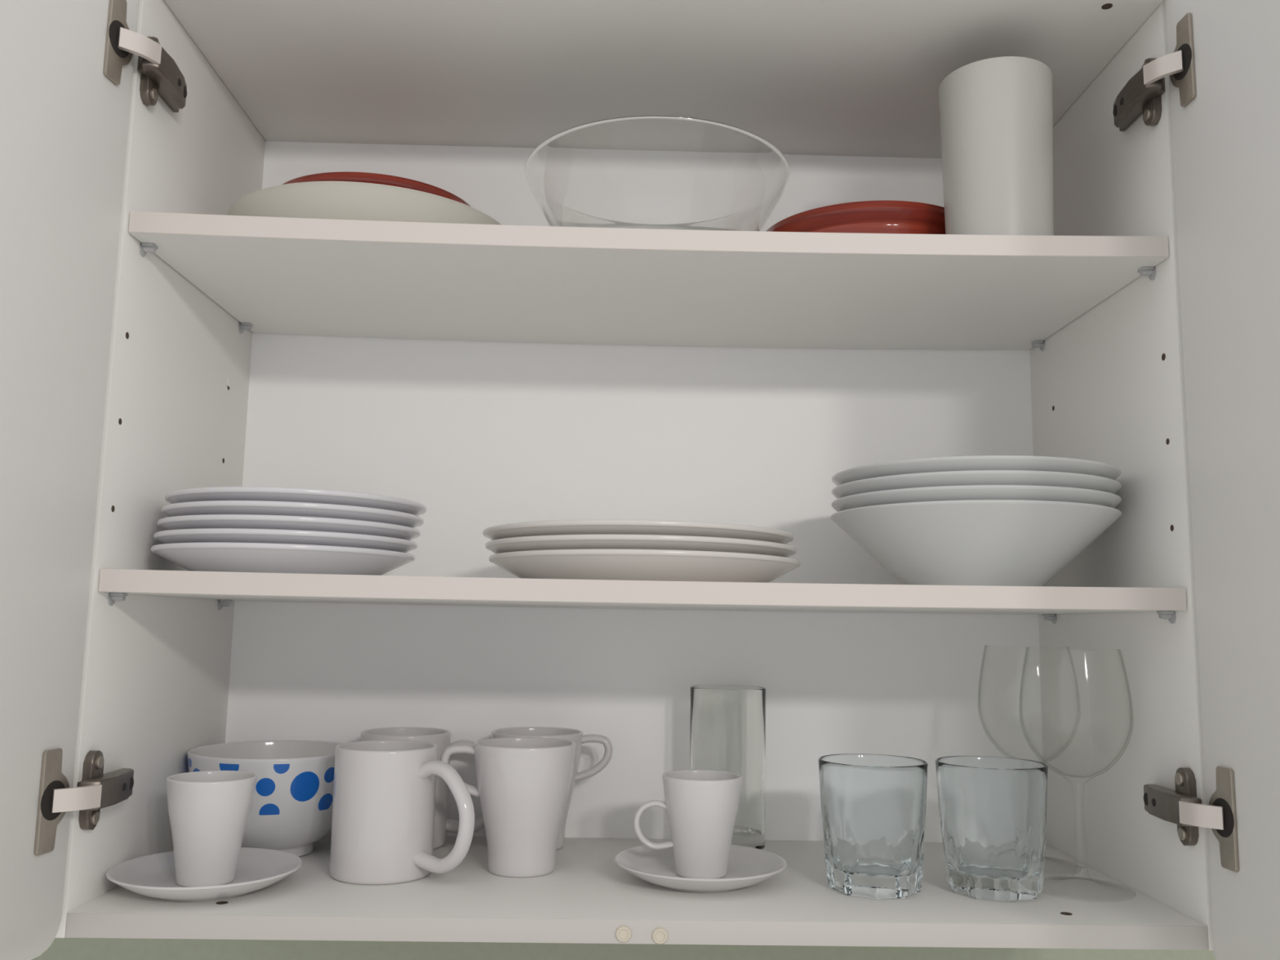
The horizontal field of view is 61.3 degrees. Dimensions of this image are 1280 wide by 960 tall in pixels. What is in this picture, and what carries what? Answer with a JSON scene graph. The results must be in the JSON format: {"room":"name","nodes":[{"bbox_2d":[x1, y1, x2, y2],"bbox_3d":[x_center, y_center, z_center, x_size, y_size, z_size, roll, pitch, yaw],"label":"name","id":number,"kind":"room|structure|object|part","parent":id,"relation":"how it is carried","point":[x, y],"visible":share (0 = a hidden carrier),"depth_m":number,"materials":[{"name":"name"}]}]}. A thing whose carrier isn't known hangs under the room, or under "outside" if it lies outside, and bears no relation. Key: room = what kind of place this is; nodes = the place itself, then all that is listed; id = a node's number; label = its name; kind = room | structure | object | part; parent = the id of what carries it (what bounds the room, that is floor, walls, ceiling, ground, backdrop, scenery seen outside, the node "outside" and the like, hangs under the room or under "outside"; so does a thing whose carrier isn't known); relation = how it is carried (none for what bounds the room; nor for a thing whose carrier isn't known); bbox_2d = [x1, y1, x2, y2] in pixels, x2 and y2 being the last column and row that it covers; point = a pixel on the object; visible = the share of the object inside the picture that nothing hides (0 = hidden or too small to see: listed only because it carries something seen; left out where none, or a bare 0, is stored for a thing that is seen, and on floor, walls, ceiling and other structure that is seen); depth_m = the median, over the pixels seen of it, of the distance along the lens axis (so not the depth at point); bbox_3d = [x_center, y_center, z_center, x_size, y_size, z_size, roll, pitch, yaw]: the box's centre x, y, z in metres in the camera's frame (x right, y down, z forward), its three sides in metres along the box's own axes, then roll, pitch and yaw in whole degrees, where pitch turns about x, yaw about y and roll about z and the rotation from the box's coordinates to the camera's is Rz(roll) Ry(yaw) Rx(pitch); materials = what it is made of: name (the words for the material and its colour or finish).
{"room":"kitchen","nodes":[
{"label":"kitchen","id":0,"kind":"room"},
{"bbox_2d":[153,528,417,552],"bbox_3d":[-0.277,0.057,0.853,0.198,0.020,0.198,1,-8,-1],"label":"plate","id":1,"kind":"object","parent":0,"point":[199,535],"visible":0.41,"depth_m":0.77,"materials":[{"name":"white ceramic"}]},
{"bbox_2d":[157,514,420,540],"bbox_3d":[-0.275,0.047,0.854,0.198,0.020,0.198,1,-8,-1],"label":"plate","id":2,"kind":"object","parent":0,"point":[204,521],"visible":0.3,"depth_m":0.77,"materials":[{"name":"white ceramic"}]},
{"bbox_2d":[161,500,423,528],"bbox_3d":[-0.272,0.038,0.855,0.198,0.020,0.198,1,-8,-1],"label":"plate","id":3,"kind":"object","parent":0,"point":[211,507],"visible":0.34,"depth_m":0.77,"materials":[{"name":"white ceramic"}]},
{"bbox_2d":[164,486,426,515],"bbox_3d":[-0.270,0.028,0.857,0.198,0.020,0.198,1,-8,-1],"label":"plate","id":4,"kind":"object","parent":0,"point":[217,493],"visible":0.28,"depth_m":0.78,"materials":[{"name":"white ceramic"}]},
{"bbox_2d":[31,937,1216,959],"bbox_3d":[-0.007,0.439,1.039,4.400,2.700,0.060,1,-8,-1],"label":"wall","id":5,"kind":"structure","parent":0,"point":[61,948],"depth_m":1.01,"materials":[{"name":"green paint"}]},
{"bbox_2d":[0,0,1279,959],"bbox_3d":[-0.012,-0.045,0.718,0.858,0.711,0.700,1,-8,-1],"label":"upper cabinet","id":6,"kind":"object","parent":5,"relation":"attached to","point":[124,386],"visible":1,"depth_m":0.88,"materials":[{"name":"white laminate"}]},
{"bbox_2d":[34,747,69,855],"bbox_3d":[-0.380,0.208,0.701,0.003,0.065,0.029,0,-8,6],"label":"hinge","id":7,"kind":"object","parent":6,"relation":"on","point":[51,765],"depth_m":0.70,"materials":[{"name":"silver metal"}]},
{"bbox_3d":[-0.404,-0.072,0.562,0.018,0.711,0.397,0,-8,6],"label":"door","id":8,"kind":"part","parent":6,"relation":"part of","materials":[{"name":"white laminate"}]},
{"bbox_3d":[-0.368,0.214,0.750,0.015,0.019,0.068,1,-8,-1],"label":"hinge arm","id":9,"kind":"part","parent":6,"relation":"part of","materials":[{"name":"silver metal"}]},
{"bbox_2d":[103,0,133,84],"bbox_3d":[-0.372,-0.314,0.772,0.003,0.065,0.029,0,-8,6],"label":"hinge","id":10,"kind":"object","parent":6,"relation":"on","point":[117,14],"depth_m":0.77,"materials":[{"name":"silver metal"}]},
{"bbox_3d":[-0.387,-0.025,0.910,0.016,0.704,0.297,1,-8,-1],"label":"panel","id":11,"kind":"part","parent":6,"relation":"part of","materials":[{"name":"white plastic"}]},
{"bbox_3d":[-0.360,-0.307,0.821,0.015,0.019,0.068,1,-8,-1],"label":"hinge arm","id":12,"kind":"part","parent":6,"relation":"part of","materials":[{"name":"silver metal"}]},
{"bbox_2d":[106,847,302,902],"bbox_3d":[-0.316,0.290,0.787,0.133,0.017,0.133,1,-8,-1],"label":"saucer","id":13,"kind":"object","parent":6,"relation":"on","point":[153,875],"visible":0.8,"depth_m":0.79,"materials":[{"name":"white ceramic"}]},
{"bbox_2d":[165,770,257,887],"bbox_3d":[-0.321,0.256,0.795,0.072,0.075,0.069,1,-8,-1],"label":"espresso cup","id":14,"kind":"object","parent":13,"relation":"on","point":[209,811],"visible":1,"depth_m":0.77,"materials":[{"name":"white ceramic"}]},
{"bbox_2d":[186,740,343,856],"bbox_3d":[-0.314,0.273,0.921,0.140,0.086,0.140,5,-9,-28],"label":"bowl","id":15,"kind":"object","parent":6,"relation":"on","point":[291,809],"visible":0.59,"depth_m":0.88,"materials":[{"name":"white ceramic"}]},
{"bbox_2d":[329,740,475,884],"bbox_3d":[-0.183,0.259,0.847,0.116,0.098,0.088,1,-8,-1],"label":"mug","id":16,"kind":"object","parent":6,"relation":"on","point":[384,791],"visible":1,"depth_m":0.82,"materials":[{"name":"white ceramic"}]},
{"bbox_3d":[-0.149,0.256,0.820,0.053,0.083,0.016,-4,-9,32],"label":"handle","id":17,"kind":"part","parent":16,"relation":"part of","materials":[{"name":"white ceramic"}]},
{"bbox_2d":[360,727,484,848],"bbox_3d":[-0.187,0.275,0.964,0.126,0.098,0.079,1,-8,-1],"label":"mug","id":18,"kind":"object","parent":6,"relation":"on","point":[440,737],"visible":0.31,"depth_m":0.95,"materials":[{"name":"white ceramic"}]},
{"bbox_3d":[-0.151,0.277,0.976,0.053,0.083,0.016,2,-8,-11],"label":"handle","id":19,"kind":"part","parent":18,"relation":"part of","materials":[{"name":"white ceramic"}]},
{"bbox_2d":[440,737,575,877],"bbox_3d":[-0.101,0.263,0.875,0.099,0.100,0.082,-3,-9,30],"label":"mug","id":20,"kind":"object","parent":6,"relation":"on","point":[523,784],"visible":0.95,"depth_m":0.84,"materials":[{"name":"white ceramic"}]},
{"bbox_3d":[-0.145,0.235,0.872,0.034,0.042,0.013,1,-8,-1],"label":"handle","id":21,"kind":"part","parent":20,"relation":"part of","materials":[{"name":"white ceramic"}]},
{"bbox_2d":[491,726,613,849],"bbox_3d":[-0.086,0.276,0.970,0.099,0.100,0.082,6,-9,-33],"label":"mug","id":22,"kind":"object","parent":6,"relation":"on","point":[575,735],"visible":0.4,"depth_m":0.96,"materials":[{"name":"white ceramic"}]},
{"bbox_3d":[-0.042,0.249,0.969,0.034,0.042,0.013,1,-8,-1],"label":"handle","id":23,"kind":"part","parent":22,"relation":"part of","materials":[{"name":"white ceramic"}]},
{"bbox_3d":[0.002,0.000,1.050,0.768,0.672,0.004,1,-8,-1],"label":"panel","id":24,"kind":"part","parent":6,"relation":"part of","materials":[{"name":"white laminate"}]},
{"bbox_3d":[-0.001,0.323,0.872,0.768,0.016,0.296,1,-8,-1],"label":"panel","id":25,"kind":"part","parent":6,"relation":"part of","materials":[{"name":"white laminate"}]},
{"bbox_2d":[98,568,1186,614],"bbox_3d":[0.003,0.096,0.895,0.766,0.018,0.274,1,-8,-1],"label":"shelf","id":26,"kind":"object","parent":6,"relation":"on","point":[222,585],"visible":1,"depth_m":0.76,"materials":[{"name":"white laminate"}]},
{"bbox_2d":[150,542,415,575],"bbox_3d":[-0.278,0.067,0.851,0.198,0.020,0.198,1,-8,-1],"label":"plate","id":27,"kind":"object","parent":26,"relation":"on","point":[229,557],"visible":0.88,"depth_m":0.78,"materials":[{"name":"white ceramic"}]},
{"bbox_2d":[488,548,800,582],"bbox_3d":[0.004,0.076,0.884,0.254,0.022,0.254,1,-8,-1],"label":"dinner plate","id":28,"kind":"object","parent":26,"relation":"on","point":[615,564],"visible":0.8,"depth_m":0.79,"materials":[{"name":"white ceramic"}]},
{"bbox_2d":[484,533,796,557],"bbox_3d":[0.001,0.066,0.886,0.254,0.022,0.254,1,-8,-1],"label":"dinner plate","id":29,"kind":"object","parent":28,"relation":"on","point":[624,541],"visible":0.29,"depth_m":0.78,"materials":[{"name":"white ceramic"}]},
{"bbox_2d":[482,519,793,544],"bbox_3d":[-0.002,0.056,0.887,0.254,0.022,0.254,1,-8,-1],"label":"dinner plate","id":30,"kind":"object","parent":29,"relation":"on","point":[596,526],"visible":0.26,"depth_m":0.78,"materials":[{"name":"white ceramic"}]},
{"bbox_2d":[831,499,1121,586],"bbox_3d":[0.270,0.059,0.877,0.225,0.061,0.225,1,-8,-1],"label":"soup bowl","id":31,"kind":"object","parent":26,"relation":"on","point":[975,542],"visible":0.88,"depth_m":0.81,"materials":[{"name":"grey ceramic"}]},
{"bbox_2d":[831,484,1121,511],"bbox_3d":[0.270,0.049,0.878,0.225,0.061,0.225,1,-8,-1],"label":"soup bowl","id":32,"kind":"object","parent":31,"relation":"on","point":[971,492],"visible":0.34,"depth_m":0.79,"materials":[{"name":"grey ceramic"}]},
{"bbox_2d":[831,470,1121,498],"bbox_3d":[0.271,0.038,0.880,0.225,0.061,0.225,1,-8,-1],"label":"soup bowl","id":33,"kind":"object","parent":32,"relation":"on","point":[1028,477],"visible":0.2,"depth_m":0.79,"materials":[{"name":"grey ceramic"}]},
{"bbox_2d":[831,455,1120,485],"bbox_3d":[0.271,0.028,0.881,0.225,0.061,0.225,1,-8,-1],"label":"soup bowl","id":34,"kind":"object","parent":33,"relation":"on","point":[1030,463],"visible":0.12,"depth_m":0.79,"materials":[{"name":"grey ceramic"}]},
{"bbox_2d":[128,211,1168,350],"bbox_3d":[0.007,-0.161,0.930,0.766,0.020,0.274,1,-8,-1],"label":"shelf","id":35,"kind":"object","parent":6,"relation":"attached to","point":[276,275],"visible":1,"depth_m":0.87,"materials":[{"name":"white laminate"}]},
{"bbox_2d":[226,181,500,224],"bbox_3d":[-0.237,-0.193,0.960,0.248,0.048,0.248,-2,-8,20],"label":"serving plate","id":36,"kind":"object","parent":35,"relation":"on","point":[335,200],"visible":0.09,"depth_m":0.86,"materials":[{"name":"grey ceramic"}]},
{"bbox_2d":[282,171,471,207],"bbox_3d":[-0.238,-0.214,0.971,0.186,0.053,0.186,1,-8,-1],"label":"dish","id":37,"kind":"object","parent":36,"relation":"on","point":[365,177],"visible":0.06,"depth_m":0.89,"materials":[{"name":"ceramic"}]},
{"bbox_2d":[524,115,790,231],"bbox_3d":[0.015,-0.218,0.957,0.235,0.107,0.235,9,-11,-44],"label":"salad bowl","id":38,"kind":"object","parent":35,"relation":"on","point":[657,172],"visible":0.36,"depth_m":0.87,"materials":[{"name":"clear glass"}]},
{"bbox_2d":[766,200,945,234],"bbox_3d":[0.204,-0.188,0.972,0.197,0.056,0.197,1,-8,-1],"label":"dish","id":39,"kind":"object","parent":35,"relation":"on","point":[882,216],"visible":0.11,"depth_m":0.89,"materials":[{"name":"ceramic"}]},
{"bbox_2d":[937,56,1053,235],"bbox_3d":[0.285,-0.247,0.862,0.088,0.146,0.088,1,-8,-1],"label":"vase","id":40,"kind":"object","parent":35,"relation":"on","point":[996,113],"visible":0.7,"depth_m":0.83,"materials":[{"name":"grey ceramic"}]},
{"bbox_3d":[0.010,-0.359,0.958,0.767,0.016,0.309,1,-8,-1],"label":"panel","id":41,"kind":"part","parent":6,"relation":"part of","materials":[{"name":"white plastic"}]},
{"bbox_2d":[614,844,786,893],"bbox_3d":[0.047,0.303,0.838,0.133,0.017,0.133,1,-8,-1],"label":"saucer","id":42,"kind":"object","parent":6,"relation":"on","point":[748,866],"visible":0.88,"depth_m":0.84,"materials":[{"name":"white ceramic"}]},
{"bbox_2d":[633,769,742,878],"bbox_3d":[0.042,0.269,0.846,0.077,0.075,0.063,-4,-9,31],"label":"espresso cup","id":43,"kind":"object","parent":42,"relation":"on","point":[701,806],"visible":0.99,"depth_m":0.82,"materials":[{"name":"white ceramic"}]},
{"bbox_3d":[0.011,0.269,0.841,0.033,0.038,0.009,1,-8,-1],"label":"handle","id":44,"kind":"part","parent":43,"relation":"part of","materials":[{"name":"white ceramic"}]},
{"bbox_2d":[689,684,765,850],"bbox_3d":[0.078,0.257,0.965,0.068,0.142,0.068,1,-8,-1],"label":"glass","id":45,"kind":"object","parent":6,"relation":"on","point":[727,723],"visible":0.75,"depth_m":0.94,"materials":[{"name":"clear glass"}]},
{"bbox_2d":[817,753,928,899],"bbox_3d":[0.179,0.264,0.828,0.083,0.096,0.083,1,-8,-1],"label":"tumbler","id":46,"kind":"object","parent":6,"relation":"on","point":[873,806],"visible":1,"depth_m":0.80,"materials":[{"name":"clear glass"}]},
{"bbox_2d":[935,755,1048,902],"bbox_3d":[0.270,0.265,0.827,0.083,0.096,0.083,2,-8,-10],"label":"tumbler","id":47,"kind":"object","parent":6,"relation":"on","point":[993,810],"visible":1,"depth_m":0.80,"materials":[{"name":"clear glass"}]},
{"bbox_2d":[1019,655,1128,882],"bbox_3d":[0.341,0.224,0.843,0.083,0.184,0.083,-2,-8,21],"label":"wine glass","id":48,"kind":"object","parent":6,"relation":"on","point":[1024,655],"visible":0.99,"depth_m":0.85,"materials":[{"name":"clear glass"}]},
{"bbox_3d":[0.396,-0.010,0.926,0.016,0.704,0.297,1,-8,-1],"label":"panel","id":49,"kind":"part","parent":6,"relation":"part of","materials":[{"name":"white laminate"}]},
{"bbox_3d":[0.384,-0.297,0.836,0.015,0.019,0.068,1,-8,-1],"label":"hinge arm","id":50,"kind":"part","parent":6,"relation":"part of","materials":[{"name":"silver metal"}]},
{"bbox_3d":[0.375,0.230,0.765,0.015,0.019,0.068,1,-8,-1],"label":"hinge arm","id":51,"kind":"part","parent":6,"relation":"part of","materials":[{"name":"silver metal"}]},
{"bbox_2d":[1169,12,1195,106],"bbox_3d":[0.395,-0.303,0.788,0.003,0.065,0.029,1,-8,-2],"label":"hinge","id":52,"kind":"object","parent":6,"relation":"on","point":[1182,24],"depth_m":0.78,"materials":[{"name":"silver metal"}]},
{"bbox_3d":[0.408,-0.057,0.576,0.018,0.711,0.397,1,-8,-2],"label":"door","id":53,"kind":"part","parent":6,"relation":"part of","materials":[{"name":"white laminate"}]},
{"bbox_2d":[1208,766,1239,871],"bbox_3d":[0.387,0.224,0.717,0.003,0.065,0.029,1,-8,-2],"label":"hinge","id":54,"kind":"object","parent":6,"relation":"on","point":[1224,781],"depth_m":0.71,"materials":[{"name":"silver metal"}]}
]}

